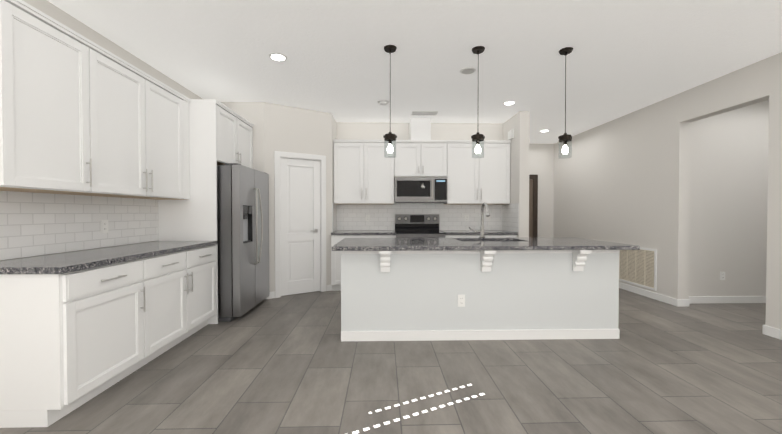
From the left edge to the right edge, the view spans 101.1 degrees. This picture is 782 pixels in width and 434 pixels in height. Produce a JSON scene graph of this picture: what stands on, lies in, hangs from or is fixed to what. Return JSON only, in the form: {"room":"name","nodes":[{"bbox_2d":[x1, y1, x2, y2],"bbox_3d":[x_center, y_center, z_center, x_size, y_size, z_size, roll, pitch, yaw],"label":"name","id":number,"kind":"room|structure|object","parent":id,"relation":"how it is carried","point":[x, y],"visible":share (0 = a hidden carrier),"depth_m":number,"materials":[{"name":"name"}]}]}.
{"room":"kitchen","nodes":[
{"label":"kitchen","id":0,"kind":"room"},
{"bbox_2d":[0,0,201,260],"bbox_3d":[-2.553,-0.180,1.429,0.120,2.780,6.420,0,1,-1],"label":"wall","id":1,"kind":"structure","parent":0,"point":[48,8],"depth_m":2.82,"materials":[{"name":"white paint"}]},
{"bbox_2d":[0,0,103,195],"bbox_3d":[-2.332,-0.716,2.068,0.347,1.090,0.603,0,1,-1],"label":"upper cabinet","id":2,"kind":"object","parent":1,"relation":"attached to","point":[80,114],"depth_m":2.03,"materials":[{"name":"white wood"}]},
{"bbox_2d":[0,191,158,259],"bbox_3d":[-2.518,0.045,2.650,0.008,0.449,1.714,0,1,-1],"label":"backsplash","id":3,"kind":"structure","parent":1,"relation":"attached to","point":[34,224],"depth_m":2.50,"materials":[{"name":"tile"}]},
{"bbox_2d":[101,220,107,232],"bbox_3d":[-2.514,0.083,2.824,0.008,0.114,0.070,0,1,-1],"label":"outlet","id":4,"kind":"object","parent":3,"relation":"attached to","point":[104,226],"visible":1,"depth_m":2.82,"materials":[{"name":"white plastic"}]},
{"bbox_2d":[100,46,189,199],"bbox_3d":[-2.351,-0.727,2.872,0.347,1.090,1.249,0,1,-1],"label":"upper cabinet","id":5,"kind":"object","parent":1,"relation":"attached to","point":[144,121],"depth_m":2.80,"materials":[{"name":"white wood"}]},
{"bbox_2d":[221,102,264,171],"bbox_3d":[-2.175,-0.225,4.588,0.788,2.780,0.120,0,1,-1],"label":"wall","id":6,"kind":"structure","parent":0,"point":[252,112],"depth_m":4.52,"materials":[{"name":"white paint"}]},
{"bbox_2d":[264,102,331,291],"bbox_3d":[-1.386,-0.229,4.849,0.996,2.780,0.120,0,1,-31],"label":"wall","id":7,"kind":"structure","parent":0,"point":[295,130],"depth_m":4.75,"materials":[{"name":"white paint"}]},
{"bbox_2d":[280,158,319,295],"bbox_3d":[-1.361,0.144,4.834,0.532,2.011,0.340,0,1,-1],"label":"pantry door","id":8,"kind":"structure","parent":7,"relation":"in","point":[300,218],"depth_m":4.82,"materials":[{"name":"white wood"}]},
{"bbox_2d":[274,151,325,297],"bbox_3d":[-1.369,0.107,4.854,0.766,2.108,0.136,0,1,-31],"label":"door frame","id":9,"kind":"structure","parent":7,"relation":"attached to","point":[278,155],"depth_m":4.75,"materials":[{"name":"white wood"}]},
{"bbox_2d":[332,115,336,230],"bbox_3d":[-0.998,-0.236,5.366,0.120,2.780,0.622,0,1,-1],"label":"wall","id":10,"kind":"structure","parent":0,"point":[333,128],"depth_m":5.22,"materials":[{"name":"white paint"}]},
{"bbox_2d":[0,288,781,433],"bbox_3d":[1.535,1.240,2.839,9.400,0.100,9.600,0,1,-1],"label":"floor","id":11,"kind":"structure","parent":0,"point":[291,364],"depth_m":2.34,"materials":[{"name":"tile"}]},
{"bbox_2d":[0,257,155,427],"bbox_3d":[-2.193,0.760,2.172,0.630,0.880,0.685,0,1,-1],"label":"base cabinet","id":12,"kind":"object","parent":11,"relation":"on","point":[70,342],"depth_m":1.87,"materials":[{"name":"white wood"}]},
{"bbox_2d":[152,245,216,356],"bbox_3d":[-2.212,0.749,2.954,0.630,0.880,1.133,0,1,-1],"label":"base cabinet","id":13,"kind":"object","parent":11,"relation":"on","point":[183,282],"depth_m":2.93,"materials":[{"name":"white wood"}]},
{"bbox_2d":[0,241,217,273],"bbox_3d":[-2.199,0.291,2.660,0.642,0.040,1.712,0,1,-1],"label":"countertop","id":14,"kind":"structure","parent":13,"relation":"on","point":[65,262],"depth_m":2.21,"materials":[{"name":"stone"}]},
{"bbox_2d":[158,99,253,323],"bbox_3d":[-2.221,-0.058,4.017,0.662,2.462,1.002,0,1,-1],"label":"cabinet","id":15,"kind":"object","parent":11,"relation":"on","point":[220,133],"visible":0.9,"depth_m":3.52,"materials":[{"name":"white wood"}]},
{"bbox_2d":[217,163,268,321],"bbox_3d":[-2.081,0.284,4.035,0.900,1.777,0.915,0,1,-1],"label":"fridge","id":16,"kind":"object","parent":11,"relation":"on","point":[243,231],"visible":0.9,"depth_m":3.62,"materials":[{"name":"silver metal"}]},
{"bbox_2d":[331,235,395,290],"bbox_3d":[-0.430,0.716,5.268,1.002,0.880,0.627,0,1,-1],"label":"base cabinet","id":17,"kind":"object","parent":11,"relation":"on","point":[336,269],"depth_m":4.95,"materials":[{"name":"white wood"}]},
{"bbox_2d":[395,214,445,237],"bbox_3d":[0.455,0.553,5.254,0.764,1.205,0.687,0,1,-1],"label":"range","id":18,"kind":"object","parent":11,"relation":"on","point":[416,225],"visible":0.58,"depth_m":5.50,"materials":[{"name":"silver metal"}]},
{"bbox_2d":[341,250,619,340],"bbox_3d":[0.866,0.742,3.394,2.703,0.879,0.863,0,1,-1],"label":"kitchen island","id":19,"kind":"object","parent":11,"relation":"on","point":[473,295],"visible":0.81,"depth_m":3.10,"materials":[{"name":"white paint"}]},
{"bbox_2d":[332,237,639,250],"bbox_3d":[0.875,0.280,3.454,2.849,0.040,1.010,0,1,-1],"label":"island countertop","id":20,"kind":"structure","parent":19,"relation":"on","point":[457,244],"depth_m":3.10,"materials":[{"name":"stone"}]},
{"bbox_2d":[469,203,489,237],"bbox_3d":[1.046,0.042,3.804,0.201,0.425,0.274,0,1,-1],"label":"faucet","id":21,"kind":"object","parent":20,"relation":"on","point":[481,230],"visible":1,"depth_m":3.89,"materials":[{"name":"silver metal"}]},
{"bbox_2d":[445,235,516,237],"bbox_3d":[1.400,0.715,5.312,1.122,0.880,0.627,0,1,-1],"label":"base cabinet","id":22,"kind":"object","parent":11,"relation":"on","point":[446,236],"depth_m":5.00,"materials":[{"name":"white"}]},
{"bbox_2d":[331,230,517,234],"bbox_3d":[0.515,0.254,5.277,2.891,0.040,0.642,0,1,-1],"label":"countertop","id":23,"kind":"structure","parent":22,"relation":"on","point":[393,232],"depth_m":4.98,"materials":[{"name":"stone"}]},
{"bbox_2d":[47,0,781,143],"bbox_3d":[1.535,-1.640,2.798,9.400,0.100,9.600,0,1,-1],"label":"ceiling","id":24,"kind":"structure","parent":0,"point":[624,57],"depth_m":3.08,"materials":[{"name":"white paint"}]},
{"bbox_2d":[269,53,286,60],"bbox_3d":[-1.126,-1.591,3.204,0.176,0.008,0.176,0,1,-1],"label":"recessed light","id":25,"kind":"object","parent":24,"relation":"in","point":[277,56],"visible":1,"depth_m":3.19,"materials":[{"name":"white"}]},
{"bbox_2d":[377,100,388,104],"bbox_3d":[-0.108,-1.599,4.514,0.176,0.030,0.176,0,1,-1],"label":"recessed light","id":26,"kind":"object","parent":24,"relation":"in","point":[383,102],"visible":0.98,"depth_m":4.47,"materials":[{"name":"white"}]},
{"bbox_2d":[383,45,396,157],"bbox_3d":[-0.007,-1.078,3.039,0.128,1.029,0.124,0,1,-1],"label":"pendant light","id":27,"kind":"object","parent":24,"relation":"hanging from","point":[390,137],"visible":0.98,"depth_m":3.03,"materials":[{"name":"black metal"}]},
{"bbox_2d":[411,111,438,115],"bbox_3d":[0.525,-1.617,5.015,0.400,0.008,0.200,0,1,-1],"label":"ceiling vent","id":28,"kind":"object","parent":24,"relation":"in","point":[429,113],"visible":0.94,"depth_m":5.01,"materials":[{"name":"white metal"}]},
{"bbox_2d":[460,67,475,74],"bbox_3d":[0.842,-1.596,3.517,0.176,0.008,0.176,0,1,-1],"label":"recessed light","id":29,"kind":"object","parent":24,"relation":"in","point":[468,70],"visible":1,"depth_m":3.50,"materials":[{"name":"white"}]},
{"bbox_2d":[471,46,484,157],"bbox_3d":[0.828,-1.078,3.059,0.128,1.029,0.124,0,1,-1],"label":"pendant light","id":30,"kind":"object","parent":24,"relation":"hanging from","point":[477,137],"visible":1,"depth_m":3.04,"materials":[{"name":"black metal"}]},
{"bbox_2d":[503,101,515,104],"bbox_3d":[1.672,-1.610,4.547,0.176,0.008,0.176,0,1,-1],"label":"recessed light","id":31,"kind":"object","parent":24,"relation":"in","point":[509,102],"visible":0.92,"depth_m":4.55,"materials":[{"name":"white"}]},
{"bbox_2d":[558,47,572,158],"bbox_3d":[1.671,-1.078,3.079,0.128,1.029,0.124,0,1,-1],"label":"pendant light","id":32,"kind":"object","parent":24,"relation":"hanging from","point":[565,138],"visible":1,"depth_m":3.07,"materials":[{"name":"black metal"}]},
{"bbox_2d":[336,122,502,139],"bbox_3d":[0.446,-0.240,5.652,3.019,2.780,0.120,0,1,-1],"label":"wall","id":33,"kind":"structure","parent":0,"point":[378,131],"depth_m":5.57,"materials":[{"name":"white paint"}]},
{"bbox_2d":[409,118,430,139],"bbox_3d":[0.486,-1.440,5.425,0.330,0.369,0.297,0,1,-1],"label":"duct","id":34,"kind":"object","parent":33,"relation":"attached to","point":[419,128],"visible":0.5,"depth_m":5.28,"materials":[{"name":"white paint"}]},
{"bbox_2d":[333,139,510,203],"bbox_3d":[0.512,-0.735,5.393,2.891,1.038,0.382,0,1,-1],"label":"upper cabinet","id":35,"kind":"object","parent":33,"relation":"attached to","point":[366,172],"visible":0.83,"depth_m":5.24,"materials":[{"name":"white wood"}]},
{"bbox_2d":[394,177,447,202],"bbox_3d":[0.482,-0.444,5.365,0.856,0.404,0.442,0,1,-1],"label":"microwave","id":36,"kind":"object","parent":35,"relation":"attached to","point":[420,189],"visible":0.96,"depth_m":5.20,"materials":[{"name":"silver metal"}]},
{"bbox_2d":[332,203,518,231],"bbox_3d":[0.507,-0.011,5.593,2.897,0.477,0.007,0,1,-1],"label":"backsplash","id":37,"kind":"structure","parent":33,"relation":"attached to","point":[382,216],"depth_m":5.59,"materials":[{"name":"tile"}]},
{"bbox_2d":[503,111,529,236],"bbox_3d":[2.020,-0.246,6.086,0.150,2.780,2.290,0,1,-1],"label":"wall","id":38,"kind":"structure","parent":0,"point":[519,122],"depth_m":4.94,"materials":[{"name":"white paint"}]},
{"bbox_2d":[508,129,513,139],"bbox_3d":[1.948,-1.334,5.223,0.034,0.140,0.180,0,1,-1],"label":"door chime","id":39,"kind":"object","parent":38,"relation":"attached to","point":[510,134],"visible":0.98,"depth_m":5.17,"materials":[{"name":"white plastic"}]},
{"bbox_2d":[529,144,553,236],"bbox_3d":[2.871,-0.264,7.312,1.910,2.780,0.120,0,1,-1],"label":"wall","id":40,"kind":"structure","parent":0,"point":[541,161],"depth_m":7.26,"materials":[{"name":"white paint"}]},
{"bbox_2d":[529,175,537,236],"bbox_3d":[2.838,0.087,7.236,0.920,2.080,0.035,0,1,-1],"label":"door","id":41,"kind":"structure","parent":40,"relation":"in","point":[533,205],"depth_m":7.23,"materials":[{"name":"brown wood"}]},
{"bbox_2d":[553,52,781,329],"bbox_3d":[3.860,-0.200,2.825,0.150,2.780,8.900,0,1,-1],"label":"wall","id":42,"kind":"structure","parent":0,"point":[624,179],"depth_m":4.47,"materials":[{"name":"white paint"}]},
{"bbox_2d":[619,247,656,290],"bbox_3d":[3.727,0.743,4.896,0.014,0.585,0.740,0,1,-1],"label":"air vent","id":43,"kind":"object","parent":42,"relation":"in","point":[638,267],"visible":0.96,"depth_m":4.82,"materials":[{"name":"white metal"}]},
{"bbox_2d":[619,282,680,306],"bbox_3d":[3.718,1.101,5.744,0.034,0.095,3.094,0,1,-1],"label":"baseboard","id":44,"kind":"structure","parent":42,"relation":"attached to","point":[676,302],"depth_m":4.59,"materials":[{"name":"white wood"}]},
{"bbox_2d":[763,325,781,339],"bbox_3d":[3.837,1.171,0.825,0.034,0.095,4.864,0,1,-1],"label":"baseboard","id":45,"kind":"structure","parent":42,"relation":"attached to","point":[772,332],"depth_m":3.17,"materials":[{"name":"white wood"}]},
{"bbox_2d":[689,100,768,295],"bbox_3d":[4.947,-0.223,4.412,2.100,2.780,0.120,0,1,-1],"label":"wall","id":46,"kind":"structure","parent":0,"point":[728,190],"depth_m":4.34,"materials":[{"name":"white paint"}]},
{"bbox_2d":[720,272,724,279],"bbox_3d":[4.489,0.798,4.351,0.070,0.114,0.008,0,1,-1],"label":"outlet","id":47,"kind":"object","parent":46,"relation":"attached to","point":[722,275],"visible":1,"depth_m":4.35,"materials":[{"name":"white plastic"}]},
{"bbox_2d":[681,296,765,304],"bbox_3d":[4.899,1.121,4.349,2.000,0.095,0.040,0,1,-1],"label":"baseboard","id":48,"kind":"structure","parent":46,"relation":"attached to","point":[692,299],"depth_m":4.35,"materials":[{"name":"white wood"}]}
]}

